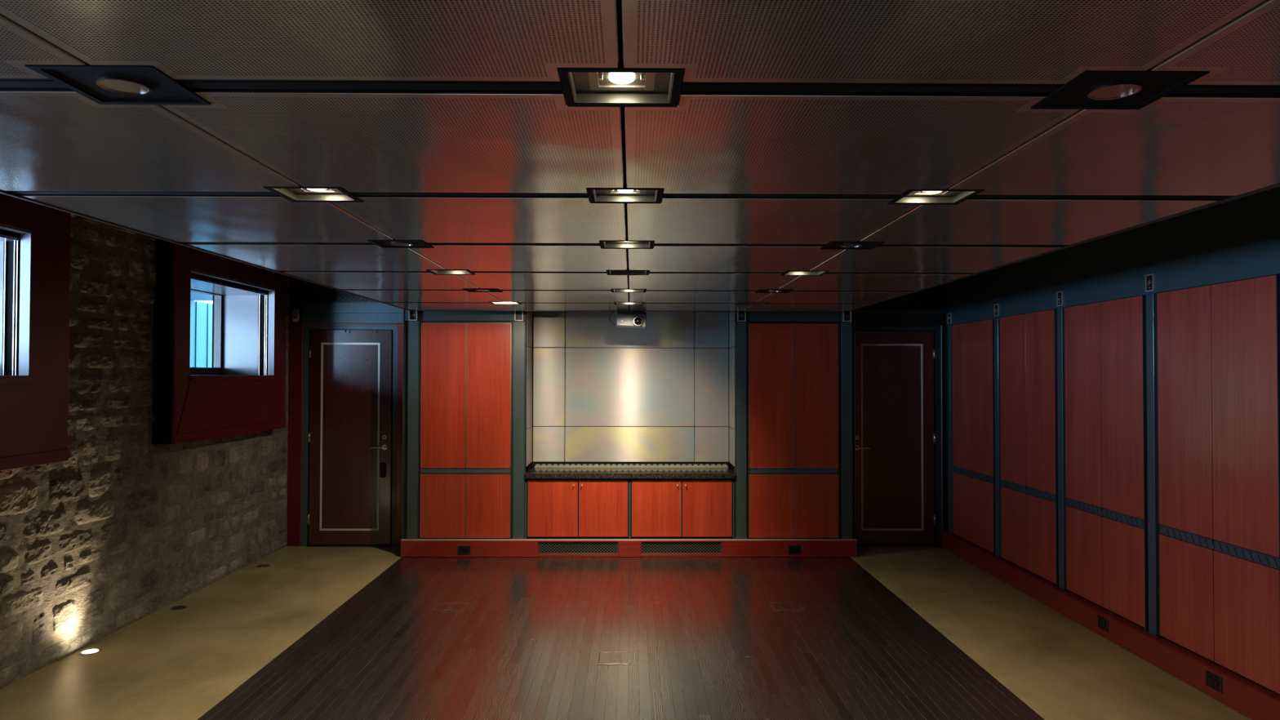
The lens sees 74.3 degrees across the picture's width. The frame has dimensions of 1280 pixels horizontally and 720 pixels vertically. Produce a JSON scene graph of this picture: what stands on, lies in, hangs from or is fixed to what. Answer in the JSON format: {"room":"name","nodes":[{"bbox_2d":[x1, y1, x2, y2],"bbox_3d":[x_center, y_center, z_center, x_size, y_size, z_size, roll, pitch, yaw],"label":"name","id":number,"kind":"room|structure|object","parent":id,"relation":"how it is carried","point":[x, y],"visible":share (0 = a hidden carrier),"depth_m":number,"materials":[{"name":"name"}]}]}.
{"room":"basement recreation room","nodes":[
{"label":"basement recreation room","id":0,"kind":"room"},
{"bbox_2d":[0,213,289,688],"bbox_3d":[-3.346,0.387,3.293,0.052,2.630,9.665,0,-1,0],"label":"wall","id":1,"kind":"structure","parent":0,"point":[95,543],"depth_m":5.41,"materials":[{"name":"stone"}]},
{"bbox_2d":[0,193,71,471],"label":"window","id":2,"kind":"structure","parent":1,"relation":"in","point":[35,238],"depth_m":4.44,"materials":[{"name":"red paint"}]},
{"bbox_2d":[151,238,286,444],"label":"window","id":3,"kind":"structure","parent":1,"relation":"in","point":[244,391],"depth_m":6.74,"materials":[{"name":"red paint"}]},
{"bbox_2d":[191,275,247,367],"bbox_3d":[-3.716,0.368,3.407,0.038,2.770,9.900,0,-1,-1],"label":"window frame","id":4,"kind":"structure","parent":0,"point":[213,296],"depth_m":7.45,"materials":[{"name":"grey metal"}]},
{"bbox_2d":[190,291,212,301],"bbox_3d":[-4.991,-0.818,3.215,2.479,0.090,12.500,0,-1,-1],"label":"eave","id":5,"kind":"object","parent":4,"relation":"attached to","point":[194,295],"depth_m":8.96,"materials":[{"name":"blue"}]},
{"bbox_2d":[286,276,946,546],"bbox_3d":[-0.344,0.530,8.279,6.920,2.710,0.260,0,-1,-1],"label":"wall","id":6,"kind":"structure","parent":0,"point":[934,298],"depth_m":8.17,"materials":[{"name":"black paint"}]},
{"bbox_2d":[292,308,299,321],"bbox_3d":[-3.312,-0.429,8.125,0.064,0.125,0.050,0,-1,-1],"label":"sensor","id":7,"kind":"object","parent":6,"relation":"attached to","point":[295,312],"visible":1,"depth_m":8.11,"materials":[{"name":"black plastic"}]},
{"bbox_2d":[302,280,380,302],"bbox_3d":[-2.710,-0.684,8.166,1.084,0.261,0.016,0,-1,-1],"label":"air vent","id":8,"kind":"object","parent":6,"relation":"in","point":[340,301],"visible":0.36,"depth_m":8.16,"materials":[{"name":"black metal"}]},
{"bbox_2d":[299,323,403,546],"bbox_3d":[-2.769,0.717,8.121,0.984,2.142,0.100,0,-1,-1],"label":"door","id":9,"kind":"structure","parent":6,"relation":"in","point":[356,481],"depth_m":8.13,"materials":[{"name":"brown wood"}]},
{"bbox_2d":[302,312,403,323],"bbox_3d":[-2.709,-0.403,8.157,1.096,0.097,0.030,0,-1,-1],"label":"trim","id":10,"kind":"structure","parent":6,"relation":"attached to","point":[307,317],"depth_m":8.14,"materials":[{"name":"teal metal"}]},
{"bbox_2d":[302,302,403,313],"bbox_3d":[-2.709,-0.503,8.156,1.096,0.102,0.034,0,-1,-1],"label":"trim","id":11,"kind":"structure","parent":6,"relation":"attached to","point":[307,307],"depth_m":8.14,"materials":[{"name":"teal metal"}]},
{"bbox_2d":[419,321,511,537],"bbox_3d":[-1.590,0.640,7.894,0.826,1.976,0.401,0,-1,-1],"label":"wall panel","id":12,"kind":"object","parent":6,"relation":"attached to","point":[466,376],"visible":1,"depth_m":7.70,"materials":[{"name":"red wood"}]},
{"bbox_2d":[404,309,856,321],"bbox_3d":[-0.089,-0.484,7.747,4.145,0.260,0.025,0,-1,-1],"label":"trim","id":13,"kind":"structure","parent":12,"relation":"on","point":[424,315],"depth_m":7.72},
{"bbox_2d":[527,478,628,537],"bbox_3d":[-0.568,1.359,7.886,0.925,0.542,0.452,0,-1,-1],"label":"base cabinet","id":14,"kind":"object","parent":6,"relation":"attached to","point":[557,508],"visible":0.98,"depth_m":7.69,"materials":[{"name":"red wood"}]},
{"bbox_2d":[524,467,735,478],"bbox_3d":[-0.091,1.059,7.920,1.914,0.046,0.496,0,-1,-1],"label":"countertop","id":15,"kind":"structure","parent":14,"relation":"on","point":[533,473],"depth_m":7.71,"materials":[{"name":"black stone"}]},
{"bbox_2d":[532,462,728,467],"bbox_3d":[-0.088,1.013,8.155,1.900,0.052,0.028,0,-1,-1],"label":"backsplash strip","id":16,"kind":"object","parent":15,"relation":"on","point":[535,464],"visible":1,"depth_m":8.15,"materials":[{"name":"black paint"}]},
{"bbox_2d":[525,311,734,466],"bbox_3d":[-0.086,0.216,7.956,1.912,1.533,0.434,0,-1,-1],"label":"cladding","id":17,"kind":"object","parent":6,"relation":"attached to","point":[597,390],"visible":0.85,"depth_m":8.15,"materials":[{"name":"silver metal"}]},
{"bbox_2d":[631,478,732,537],"bbox_3d":[0.379,1.360,7.896,0.926,0.542,0.452,0,-1,-1],"label":"base cabinet","id":18,"kind":"object","parent":6,"relation":"attached to","point":[661,508],"visible":0.98,"depth_m":7.70,"materials":[{"name":"red wood"}]},
{"bbox_2d":[748,322,838,537],"bbox_3d":[1.402,0.646,7.924,0.822,1.976,0.401,0,-1,-1],"label":"wall panel","id":19,"kind":"object","parent":6,"relation":"attached to","point":[793,395],"visible":0.99,"depth_m":7.72,"materials":[{"name":"red wood"}]},
{"bbox_2d":[853,324,943,546],"bbox_3d":[2.447,0.730,8.173,0.960,2.135,0.100,0,-1,-1],"label":"door","id":20,"kind":"structure","parent":6,"relation":"in","point":[900,494],"depth_m":8.18,"materials":[{"name":"wood"}]},
{"bbox_2d":[856,310,946,314],"bbox_3d":[2.484,-0.466,8.205,0.970,0.037,0.040,0,-1,-1],"label":"trim","id":21,"kind":"structure","parent":6,"relation":"attached to","point":[858,312],"depth_m":8.19,"materials":[{"name":"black metal"}]},
{"bbox_2d":[0,546,1251,719],"bbox_3d":[-0.298,1.755,3.417,6.920,0.090,9.900,0,-1,-1],"label":"floor","id":22,"kind":"structure","parent":0,"point":[708,641],"depth_m":5.08,"materials":[{"name":"brown wood"}]},
{"bbox_2d":[79,648,101,655],"bbox_3d":[-3.261,1.729,5.010,0.112,0.007,0.112,0,-1,-1],"label":"uplight","id":23,"kind":"object","parent":22,"relation":"on","point":[93,651],"visible":1,"depth_m":5.01,"materials":[{"name":"metal"}]},
{"bbox_2d":[169,605,187,610],"bbox_3d":[-3.248,1.745,5.952,0.112,0.007,0.112,0,-1,-1],"label":"uplight","id":24,"kind":"object","parent":22,"relation":"on","point":[177,607],"visible":1,"depth_m":5.95,"materials":[{"name":"metal"}]},
{"bbox_2d":[256,560,270,567],"bbox_3d":[-3.236,1.745,7.258,0.112,0.052,0.112,0,-1,-1],"label":"uplight","id":25,"kind":"object","parent":22,"relation":"on","point":[259,565],"visible":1,"depth_m":7.25,"materials":[{"name":"metal"}]},
{"bbox_2d":[432,602,469,611],"bbox_3d":[-1.338,1.751,5.992,0.218,0.004,0.210,0,-1,-1],"label":"floor outlet","id":26,"kind":"object","parent":22,"relation":"on","point":[442,606],"visible":1,"depth_m":5.99,"materials":[{"name":"metal"}]},
{"bbox_2d":[596,652,635,664],"bbox_3d":[-0.138,1.734,4.914,0.218,0.004,0.210,0,-1,-1],"label":"floor outlet","id":27,"kind":"object","parent":22,"relation":"on","point":[616,658],"visible":1,"depth_m":4.91,"materials":[{"name":"metal"}]},
{"bbox_2d":[400,538,857,557],"bbox_3d":[-0.096,1.706,7.683,4.131,0.156,0.090,0,-1,-1],"label":"baseboard","id":28,"kind":"structure","parent":22,"relation":"on","point":[410,548],"depth_m":7.64,"materials":[{"name":"red wood"}]},
{"bbox_2d":[401,309,421,538],"bbox_3d":[-2.084,0.508,7.700,0.153,2.234,0.084,0,-1,-1],"label":"steel post","id":29,"kind":"object","parent":28,"relation":"on","point":[411,370],"visible":0.91,"depth_m":7.69,"materials":[{"name":"grey metal"}]},
{"bbox_2d":[457,545,470,554],"bbox_3d":[-1.588,1.713,7.618,0.114,0.076,0.009,0,-1,-1],"label":"power outlet","id":30,"kind":"object","parent":28,"relation":"attached to","point":[462,549],"visible":1,"depth_m":7.62,"materials":[{"name":"black paint"}]},
{"bbox_2d":[511,311,526,538],"bbox_3d":[-1.110,0.510,7.710,0.127,2.234,0.084,0,-1,-1],"label":"steel post","id":31,"kind":"object","parent":28,"relation":"on","point":[517,381],"visible":0.88,"depth_m":7.69,"materials":[{"name":"grey metal"}]},
{"bbox_2d":[538,542,617,553],"bbox_3d":[-0.559,1.700,7.672,0.721,0.109,0.054,0,-1,-1],"label":"grille","id":32,"kind":"object","parent":28,"relation":"attached to","point":[544,547],"visible":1,"depth_m":7.65,"materials":[{"name":"metal"}]},
{"bbox_2d":[524,481,734,537],"bbox_3d":[-0.092,1.367,7.708,1.907,0.516,0.014,0,-1,-1],"label":"trim","id":33,"kind":"structure","parent":28,"relation":"on","point":[526,482],"depth_m":7.70,"materials":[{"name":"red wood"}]},
{"bbox_2d":[641,542,720,553],"bbox_3d":[0.373,1.702,7.681,0.719,0.109,0.054,0,-1,-1],"label":"grille","id":34,"kind":"object","parent":28,"relation":"attached to","point":[646,547],"visible":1,"depth_m":7.67,"materials":[{"name":"metal"}]},
{"bbox_2d":[734,311,748,538],"bbox_3d":[0.931,0.514,7.730,0.122,2.234,0.084,0,-1,-1],"label":"steel post","id":35,"kind":"object","parent":28,"relation":"on","point":[741,326],"visible":0.84,"depth_m":7.71,"materials":[{"name":"grey metal"}]},
{"bbox_2d":[787,545,800,554],"bbox_3d":[1.398,1.719,7.648,0.114,0.076,0.009,0,-1,-1],"label":"power outlet","id":36,"kind":"object","parent":28,"relation":"attached to","point":[792,549],"visible":1,"depth_m":7.65,"materials":[{"name":"black paint"}]},
{"bbox_2d":[837,310,855,538],"bbox_3d":[1.894,0.516,7.739,0.150,2.234,0.084,0,-1,-1],"label":"steel post","id":37,"kind":"object","parent":28,"relation":"on","point":[846,328],"visible":0.92,"depth_m":7.73,"materials":[{"name":"grey metal"}]},
{"bbox_2d":[769,602,804,610],"bbox_3d":[1.048,1.755,6.016,0.218,0.004,0.210,0,-1,-1],"label":"floor outlet","id":38,"kind":"object","parent":22,"relation":"on","point":[777,606],"visible":1,"depth_m":6.02,"materials":[{"name":"wood"}]},
{"bbox_2d":[0,0,1279,311],"bbox_3d":[-0.056,-0.698,3.520,3.813,0.420,7.616,0,-1,-1],"label":"ceiling","id":39,"kind":"structure","parent":0,"point":[794,126],"depth_m":1.97,"materials":[{"name":"metal"}]},
{"bbox_2d":[25,62,211,105],"bbox_3d":[-0.991,-0.539,1.624,0.226,0.030,0.214,0,-1,-1],"label":"ceiling light","id":40,"kind":"object","parent":39,"relation":"attached to","point":[101,84],"visible":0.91,"depth_m":1.61,"materials":[{"name":"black metal"}]},
{"bbox_2d":[262,185,363,202],"bbox_3d":[-1.001,-0.523,2.604,0.226,0.032,0.214,0,-1,-1],"label":"recessed light","id":41,"kind":"object","parent":39,"relation":"in","point":[294,194],"visible":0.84,"depth_m":2.67,"materials":[{"name":"grey metal"}]},
{"bbox_2d":[367,238,434,248],"bbox_3d":[-1.011,-0.505,3.583,0.226,0.030,0.214,0,-1,-1],"label":"ceiling plate","id":42,"kind":"object","parent":39,"relation":"attached to","point":[393,243],"visible":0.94,"depth_m":3.59,"materials":[{"name":"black metal"}]},
{"bbox_2d":[425,268,475,275],"bbox_3d":[-1.021,-0.489,4.563,0.226,0.032,0.214,0,-1,-1],"label":"recessed light","id":43,"kind":"object","parent":39,"relation":"in","point":[452,272],"visible":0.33,"depth_m":4.65,"materials":[{"name":"grey metal"}]},
{"bbox_2d":[462,288,502,292],"bbox_3d":[-1.030,-0.471,5.543,0.226,0.030,0.214,0,-1,-1],"label":"ceiling plate","id":44,"kind":"object","parent":39,"relation":"attached to","point":[469,290],"visible":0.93,"depth_m":5.54,"materials":[{"name":"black metal"}]},
{"bbox_2d":[488,301,521,304],"bbox_3d":[-1.040,-0.455,6.523,0.226,0.032,0.214,0,-1,-1],"label":"recessed light","id":45,"kind":"object","parent":39,"relation":"in","point":[502,302],"visible":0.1,"depth_m":6.61,"materials":[{"name":"grey metal"}]},
{"bbox_2d":[558,53,683,106],"bbox_3d":[-0.035,-0.539,1.633,0.226,0.032,0.214,0,-1,-1],"label":"recessed light","id":46,"kind":"object","parent":39,"relation":"in","point":[620,86],"visible":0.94,"depth_m":1.67,"materials":[{"name":"grey metal"}]},
{"bbox_2d":[586,178,662,203],"bbox_3d":[-0.045,-0.522,2.613,0.226,0.032,0.214,0,-1,-1],"label":"recessed light","id":47,"kind":"object","parent":39,"relation":"in","point":[597,195],"visible":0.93,"depth_m":2.68,"materials":[{"name":"grey metal"}]},
{"bbox_2d":[600,234,654,248],"bbox_3d":[-0.055,-0.504,3.593,0.226,0.032,0.214,0,-1,-1],"label":"recessed light","id":48,"kind":"object","parent":39,"relation":"in","point":[626,244],"visible":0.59,"depth_m":3.68,"materials":[{"name":"grey metal"}]},
{"bbox_2d":[606,264,648,275],"bbox_3d":[-0.065,-0.487,4.573,0.226,0.032,0.214,0,-1,-1],"label":"recessed light","id":49,"kind":"object","parent":39,"relation":"in","point":[627,272],"visible":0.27,"depth_m":4.66,"materials":[{"name":"grey metal"}]},
{"bbox_2d":[611,284,645,292],"bbox_3d":[-0.075,-0.470,5.553,0.226,0.032,0.214,0,-1,-1],"label":"recessed light","id":50,"kind":"object","parent":39,"relation":"in","point":[628,290],"visible":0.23,"depth_m":5.64,"materials":[{"name":"grey metal"}]},
{"bbox_2d":[613,297,644,304],"bbox_3d":[-0.084,-0.453,6.532,0.226,0.032,0.214,0,-1,-1],"label":"recessed light","id":51,"kind":"object","parent":39,"relation":"in","point":[628,302],"visible":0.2,"depth_m":6.62,"materials":[{"name":"grey metal"}]},
{"bbox_2d":[737,302,769,305],"bbox_3d":[0.874,-0.451,6.542,0.226,0.032,0.214,0,-1,-1],"label":"recessed light","id":52,"kind":"object","parent":39,"relation":"in","point":[740,303],"visible":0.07,"depth_m":6.63,"materials":[{"name":"grey metal"}]},
{"bbox_2d":[754,288,793,293],"bbox_3d":[0.883,-0.467,5.562,0.226,0.030,0.214,0,-1,-1],"label":"recessed light","id":53,"kind":"object","parent":39,"relation":"attached to","point":[760,291],"visible":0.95,"depth_m":5.58,"materials":[{"name":"black metal"}]},
{"bbox_2d":[780,269,829,275],"bbox_3d":[0.893,-0.485,4.582,0.226,0.032,0.214,0,-1,-1],"label":"recessed light","id":54,"kind":"object","parent":39,"relation":"in","point":[788,273],"visible":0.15,"depth_m":4.67,"materials":[{"name":"grey metal"}]},
{"bbox_2d":[819,240,885,249],"bbox_3d":[0.903,-0.501,3.603,0.226,0.030,0.214,0,-1,-1],"label":"recessed light","id":55,"kind":"object","parent":39,"relation":"attached to","point":[858,245],"visible":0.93,"depth_m":3.61,"materials":[{"name":"black metal"}]},
{"bbox_2d":[887,187,984,204],"bbox_3d":[0.913,-0.520,2.623,0.226,0.032,0.214,0,-1,-1],"label":"recessed light","id":56,"kind":"object","parent":39,"relation":"in","point":[910,197],"visible":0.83,"depth_m":2.69,"materials":[{"name":"grey metal"}]},
{"bbox_2d":[1031,68,1209,109],"bbox_3d":[0.923,-0.536,1.643,0.226,0.030,0.214,0,-1,-1],"label":"recessed light","id":57,"kind":"object","parent":39,"relation":"attached to","point":[1091,89],"visible":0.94,"depth_m":1.63,"materials":[{"name":"black metal"}]},
{"bbox_2d":[945,283,946,468],"bbox_3d":[3.073,0.406,3.424,0.105,2.620,9.800,0,-1,-1],"label":"wall","id":58,"kind":"structure","parent":0,"point":[945,283],"depth_m":8.19,"materials":[{"name":"black paint"}]},
{"bbox_2d":[946,312,955,534],"bbox_3d":[2.952,0.599,8.026,0.038,2.089,0.136,0,-1,-1],"label":"steel post","id":59,"kind":"object","parent":58,"relation":"attached to","point":[948,328],"visible":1,"depth_m":8.02,"materials":[{"name":"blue metal"}]},
{"bbox_2d":[951,319,993,553],"bbox_3d":[2.960,0.647,7.506,0.035,1.974,0.902,0,-1,-1],"label":"wall panel","id":60,"kind":"object","parent":58,"relation":"attached to","point":[971,342],"visible":1,"depth_m":7.46,"materials":[{"name":"red wood"}]},
{"bbox_2d":[1000,309,1056,584],"bbox_3d":[2.971,0.629,6.469,0.035,1.974,0.902,0,-1,-1],"label":"wall panel","id":61,"kind":"object","parent":58,"relation":"attached to","point":[1027,340],"visible":0.99,"depth_m":6.41,"materials":[{"name":"red wood"}]},
{"bbox_2d":[1097,614,1108,632],"bbox_3d":[2.913,1.659,5.317,0.009,0.076,0.114,0,-1,-1],"label":"power outlet","id":62,"kind":"object","parent":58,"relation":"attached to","point":[1103,623],"visible":1,"depth_m":5.31,"materials":[{"name":"black paint"}]},
{"bbox_2d":[1064,295,1145,628],"bbox_3d":[2.981,0.611,5.431,0.035,1.974,0.902,0,-1,-1],"label":"wall panel","id":63,"kind":"object","parent":58,"relation":"attached to","point":[1104,340],"visible":0.99,"depth_m":5.37,"materials":[{"name":"red wood"}]},
{"bbox_2d":[939,530,1279,719],"bbox_3d":[2.976,1.639,3.382,0.078,0.152,9.560,0,-1,-1],"label":"baseboard","id":64,"kind":"structure","parent":58,"relation":"attached to","point":[1254,701],"depth_m":5.01,"materials":[{"name":"red wood"}]},
{"bbox_2d":[992,303,1003,558],"bbox_3d":[2.962,0.581,6.988,0.038,2.089,0.136,0,-1,-1],"label":"steel post","id":65,"kind":"object","parent":64,"relation":"on","point":[996,322],"visible":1,"depth_m":6.99,"materials":[{"name":"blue metal"}]},
{"bbox_2d":[1054,291,1069,591],"bbox_3d":[2.973,0.562,5.951,0.038,2.089,0.136,0,-1,-1],"label":"steel post","id":66,"kind":"object","parent":64,"relation":"on","point":[1060,354],"visible":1,"depth_m":5.95,"materials":[{"name":"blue metal"}]},
{"bbox_2d":[1142,273,1163,637],"bbox_3d":[2.983,0.544,4.914,0.038,2.089,0.136,0,-1,-1],"label":"steel post","id":67,"kind":"object","parent":64,"relation":"on","point":[1149,309],"visible":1,"depth_m":4.91,"materials":[{"name":"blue metal"}]},
{"bbox_2d":[1275,274,1279,602],"bbox_3d":[2.993,0.526,3.877,0.038,2.089,0.136,0,-1,-1],"label":"steel post","id":68,"kind":"object","parent":64,"relation":"on","point":[1277,276],"visible":1,"depth_m":3.95,"materials":[{"name":"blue metal"}]},
{"bbox_2d":[946,186,1279,325],"bbox_3d":[3.009,-0.654,3.392,0.022,0.482,9.500,0,-1,-1],"label":"beam","id":69,"kind":"structure","parent":58,"relation":"attached to","point":[1238,239],"depth_m":5.01,"materials":[{"name":"teal metal"}]},
{"bbox_2d":[1205,670,1222,693],"bbox_3d":[2.923,1.639,4.306,0.009,0.076,0.114,0,-1,-1],"label":"power outlet","id":70,"kind":"object","parent":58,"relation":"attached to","point":[1213,681],"visible":1,"depth_m":4.30,"materials":[{"name":"black paint"}]},
{"bbox_2d":[1208,675,1212,684],"bbox_3d":[2.920,1.639,4.326,0.003,0.030,0.034,0,-1,-1],"label":"receptacle","id":71,"kind":"object","parent":70,"relation":"attached to","point":[1210,677],"depth_m":4.32,"materials":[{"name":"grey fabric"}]},
{"bbox_2d":[1213,679,1217,687],"bbox_3d":[2.921,1.639,4.287,0.003,0.030,0.034,0,-1,-1],"label":"receptacle","id":72,"kind":"object","parent":70,"relation":"attached to","point":[1215,681],"depth_m":4.29,"materials":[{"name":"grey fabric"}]},
{"bbox_2d":[1156,275,1279,695],"bbox_3d":[2.992,0.592,4.394,0.035,1.974,0.902,0,-1,-1],"label":"wall panel","id":73,"kind":"object","parent":58,"relation":"attached to","point":[1218,460],"visible":1,"depth_m":4.32,"materials":[{"name":"red wood"}]},
{"bbox_3d":[-0.293,-0.960,3.465,6.920,0.100,10.100,0,-1,-1],"label":"ceiling","id":74,"kind":"structure","parent":0,"visible":0},
{"bbox_2d":[608,311,646,328],"bbox_3d":[-0.107,-0.561,7.430,0.326,0.559,0.260,0,-1,-2],"label":"projector","id":75,"kind":"object","parent":74,"relation":"hanging from","point":[624,319],"visible":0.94,"depth_m":7.33,"materials":[{"name":"silver metal"}]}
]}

